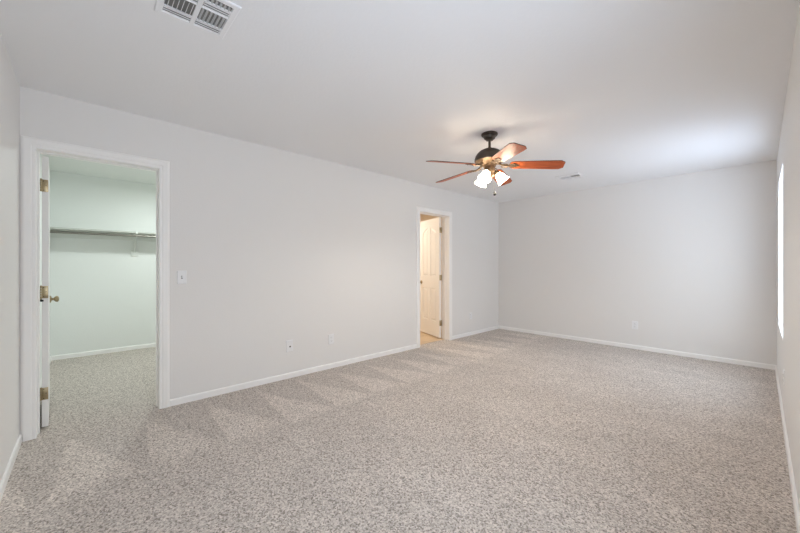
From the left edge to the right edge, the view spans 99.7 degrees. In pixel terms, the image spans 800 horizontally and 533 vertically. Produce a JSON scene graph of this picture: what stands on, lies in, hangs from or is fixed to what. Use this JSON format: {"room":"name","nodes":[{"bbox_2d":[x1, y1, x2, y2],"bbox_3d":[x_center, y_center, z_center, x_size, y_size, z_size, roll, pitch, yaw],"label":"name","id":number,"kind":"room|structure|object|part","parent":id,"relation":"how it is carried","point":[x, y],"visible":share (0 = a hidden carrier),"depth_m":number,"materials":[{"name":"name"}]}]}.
{"room":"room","nodes":[
{"label":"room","id":0,"kind":"room"},
{"bbox_2d":[0,33,43,481],"bbox_3d":[-2.309,-0.018,1.905,0.120,2.440,6.463,0,0,-43],"label":"wall","id":1,"kind":"structure","parent":0,"point":[9,85],"depth_m":2.00,"materials":[{"name":"white paint"}]},
{"bbox_2d":[0,434,21,501],"bbox_3d":[-1.371,1.173,0.997,0.012,0.058,3.576,0,0,-43],"label":"baseboard","id":2,"kind":"structure","parent":1,"relation":"attached to","point":[5,478],"depth_m":1.96,"materials":[{"name":"white wood"}]},
{"bbox_2d":[40,156,58,426],"bbox_3d":[-2.871,0.184,2.737,0.709,2.000,0.151,0,0,44],"label":"door","id":3,"kind":"structure","parent":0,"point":[45,298],"depth_m":2.50,"materials":[{"name":"white wood"}]},
{"bbox_3d":[-3.049,0.286,2.976,0.062,0.062,0.058,0,0,44],"label":"knob","id":4,"kind":"part","parent":3,"relation":"part of","materials":[{"name":"gold metal"}]},
{"bbox_2d":[50,171,155,355],"bbox_3d":[-3.663,-0.018,5.145,2.567,2.440,0.120,0,0,-43],"label":"wall","id":5,"kind":"structure","parent":0,"point":[107,294],"depth_m":4.64,"materials":[{"name":"white paint"}]},
{"bbox_2d":[50,227,155,255],"bbox_3d":[-3.517,-0.319,4.990,2.327,0.332,0.306,0,0,-43],"label":"closet shelf","id":6,"kind":"object","parent":5,"relation":"attached to","point":[134,252],"visible":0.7,"depth_m":4.60,"materials":[{"name":"grey wood"}]},
{"bbox_2d":[50,230,155,237],"bbox_3d":[-3.434,-0.425,4.900,2.325,0.031,0.031,0,0,-43],"label":"closet rod","id":7,"kind":"object","parent":6,"relation":"attached to","point":[51,231],"visible":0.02,"depth_m":4.43,"materials":[{"name":"silver metal"}]},
{"bbox_2d":[51,343,155,360],"bbox_3d":[-3.618,1.173,5.097,2.327,0.058,0.012,0,0,-43],"label":"baseboard","id":8,"kind":"structure","parent":5,"relation":"attached to","point":[111,350],"depth_m":4.64,"materials":[{"name":"white wood"}]},
{"bbox_2d":[20,86,498,433],"bbox_3d":[-0.393,-0.018,4.473,6.188,2.440,0.127,0,0,-43],"label":"wall","id":9,"kind":"structure","parent":0,"point":[274,246],"depth_m":3.53,"materials":[{"name":"white paint"}]},
{"bbox_2d":[21,135,169,441],"bbox_3d":[-2.342,0.150,2.660,0.854,2.104,0.175,0,0,-43],"label":"trim","id":10,"kind":"structure","parent":9,"relation":"attached to","point":[29,145],"depth_m":2.36,"materials":[{"name":"white wood"}]},
{"bbox_2d":[177,271,186,283],"bbox_3d":[-1.911,0.095,2.956,0.072,0.116,0.017,0,0,-43],"label":"light switch","id":11,"kind":"object","parent":9,"relation":"attached to","point":[181,275],"visible":1,"depth_m":2.96,"materials":[{"name":"white plastic"}]},
{"bbox_2d":[286,340,292,351],"bbox_3d":[-1.187,0.858,3.633,0.080,0.126,0.015,0,0,-43],"label":"wall jack","id":12,"kind":"object","parent":9,"relation":"attached to","point":[289,343],"visible":1,"depth_m":3.63,"materials":[{"name":"white plastic"}]},
{"bbox_2d":[328,334,333,344],"bbox_3d":[-0.812,0.859,3.989,0.074,0.118,0.009,0,0,-43],"label":"wall outlet","id":13,"kind":"object","parent":9,"relation":"attached to","point":[330,336],"visible":1,"depth_m":3.98,"materials":[{"name":"white plastic"}]},
{"bbox_2d":[170,326,498,406],"bbox_3d":[-0.031,1.173,4.716,5.329,0.058,0.012,0,0,-43],"label":"baseboard","id":14,"kind":"structure","parent":9,"relation":"attached to","point":[185,399],"depth_m":3.64,"materials":[{"name":"white wood"}]},
{"bbox_2d":[420,217,441,337],"bbox_3d":[0.527,0.180,5.884,0.151,2.000,0.684,0,0,-25],"label":"door","id":15,"kind":"structure","parent":9,"relation":"in","point":[431,229],"depth_m":5.84,"materials":[{"name":"white wood"}]},
{"bbox_2d":[416,206,451,347],"bbox_3d":[0.498,0.154,5.314,0.836,2.096,0.175,0,0,-43],"label":"trim","id":16,"kind":"structure","parent":9,"relation":"attached to","point":[419,209],"depth_m":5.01,"materials":[{"name":"white wood"}]},
{"bbox_2d":[0,326,796,532],"bbox_3d":[-0.046,1.274,4.102,6.428,0.156,6.583,0,0,-43],"label":"floor","id":17,"kind":"structure","parent":0,"point":[497,430],"depth_m":2.23,"materials":[{"name":"carpet"}]},
{"bbox_2d":[0,0,799,202],"bbox_3d":[-0.046,-1.306,4.102,6.428,0.162,6.583,0,0,-43],"label":"ceiling","id":18,"kind":"structure","parent":0,"point":[616,91],"depth_m":2.22,"materials":[{"name":"white paint"}]},
{"bbox_2d":[154,0,241,38],"bbox_3d":[-0.970,-1.231,1.615,0.304,0.012,0.304,0,0,-43],"label":"ceiling vent","id":19,"kind":"object","parent":18,"relation":"in","point":[215,18],"visible":1,"depth_m":1.64,"materials":[{"name":"grey metal"}]},
{"bbox_2d":[426,131,565,195],"bbox_3d":[0.811,-0.950,3.184,1.251,0.575,1.203,0,0,-43],"label":"ceiling fan","id":20,"kind":"object","parent":18,"relation":"hanging from","point":[488,158],"visible":1,"depth_m":3.07,"materials":[{"name":"brown wood"}]},
{"bbox_3d":[0.457,-0.921,2.987,0.465,0.006,0.142,-4,16,-23],"label":"blade","id":21,"kind":"part","parent":20,"relation":"part of","materials":[{"name":"brown wood"}]},
{"bbox_3d":[0.565,-0.921,3.459,0.142,0.006,0.465,-19,8,-40],"label":"blade","id":22,"kind":"part","parent":20,"relation":"part of","materials":[{"name":"brown wood"}]},
{"bbox_3d":[0.786,-0.818,3.258,0.114,0.123,0.119,0,0,-43],"label":"lamp shade","id":23,"kind":"part","parent":20,"relation":"part of","materials":[{"name":"white glass"}]},
{"bbox_3d":[0.771,-0.818,3.048,0.120,0.123,0.115,0,0,-43],"label":"lamp shade","id":24,"kind":"part","parent":20,"relation":"part of","materials":[{"name":"white glass"}]},
{"bbox_3d":[0.836,-0.956,3.148,0.262,0.047,0.262,0,0,-43],"label":"plate","id":25,"kind":"part","parent":20,"relation":"part of","materials":[{"name":"brown metal"}]},
{"bbox_3d":[0.960,-0.818,3.140,0.114,0.123,0.115,0,0,-43],"label":"lamp shade","id":26,"kind":"part","parent":20,"relation":"part of","materials":[{"name":"white glass"}]},
{"bbox_3d":[1.047,-0.921,3.501,0.142,0.006,0.465,-16,-12,29],"label":"blade","id":27,"kind":"part","parent":20,"relation":"part of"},
{"bbox_3d":[0.872,-0.921,2.738,0.142,0.006,0.465,14,2,-6],"label":"blade","id":28,"kind":"part","parent":20,"relation":"part of","materials":[{"name":"brown wood"}]},
{"bbox_3d":[1.237,-0.921,3.056,0.465,0.006,0.142,4,-13,13],"label":"blade","id":29,"kind":"part","parent":20,"relation":"part of","materials":[{"name":"brown wood"}]},
{"bbox_2d":[555,172,585,180],"bbox_3d":[2.344,-1.231,4.640,0.304,0.012,0.304,0,0,-43],"label":"ceiling vent","id":30,"kind":"object","parent":18,"relation":"in","point":[577,175],"visible":1,"depth_m":4.62,"materials":[{"name":"grey metal"}]},
{"bbox_2d":[420,214,441,319],"bbox_3d":[0.781,-0.018,7.367,0.100,2.440,2.500,0,0,-43],"label":"wall","id":31,"kind":"structure","parent":0,"point":[423,217],"depth_m":7.18,"materials":[{"name":"beige paint"}]},
{"bbox_2d":[499,160,776,364],"bbox_3d":[3.187,-0.018,5.261,0.120,2.440,3.863,0,0,-43],"label":"wall","id":32,"kind":"structure","parent":0,"point":[691,258],"depth_m":4.74,"materials":[{"name":"white paint"}]},
{"bbox_2d":[632,321,637,329],"bbox_3d":[3.423,0.856,4.915,0.009,0.118,0.074,0,0,-43],"label":"wall outlet","id":33,"kind":"object","parent":32,"relation":"attached to","point":[634,323],"visible":1,"depth_m":4.91,"materials":[{"name":"white plastic"}]},
{"bbox_2d":[499,326,774,369],"bbox_3d":[3.135,1.173,5.221,0.012,0.058,3.596,0,0,-43],"label":"baseboard","id":34,"kind":"structure","parent":32,"relation":"attached to","point":[658,350],"depth_m":4.74,"materials":[{"name":"white wood"}]},
{"bbox_2d":[777,2,799,510],"bbox_3d":[2.154,-0.018,1.748,6.188,2.440,0.140,0,0,-43],"label":"wall","id":35,"kind":"structure","parent":0,"point":[788,155],"depth_m":1.99,"materials":[{"name":"white paint"}]},
{"bbox_2d":[778,325,782,339],"bbox_3d":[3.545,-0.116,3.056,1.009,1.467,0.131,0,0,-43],"label":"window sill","id":36,"kind":"structure","parent":35,"relation":"in","point":[779,326],"depth_m":3.16,"materials":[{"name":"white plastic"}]},
{"bbox_2d":[775,365,799,532],"bbox_3d":[2.102,1.173,1.804,6.188,0.058,0.012,0,0,-43],"label":"baseboard","id":37,"kind":"structure","parent":35,"relation":"attached to","point":[789,461],"depth_m":1.97,"materials":[{"name":"white wood"}]}
]}

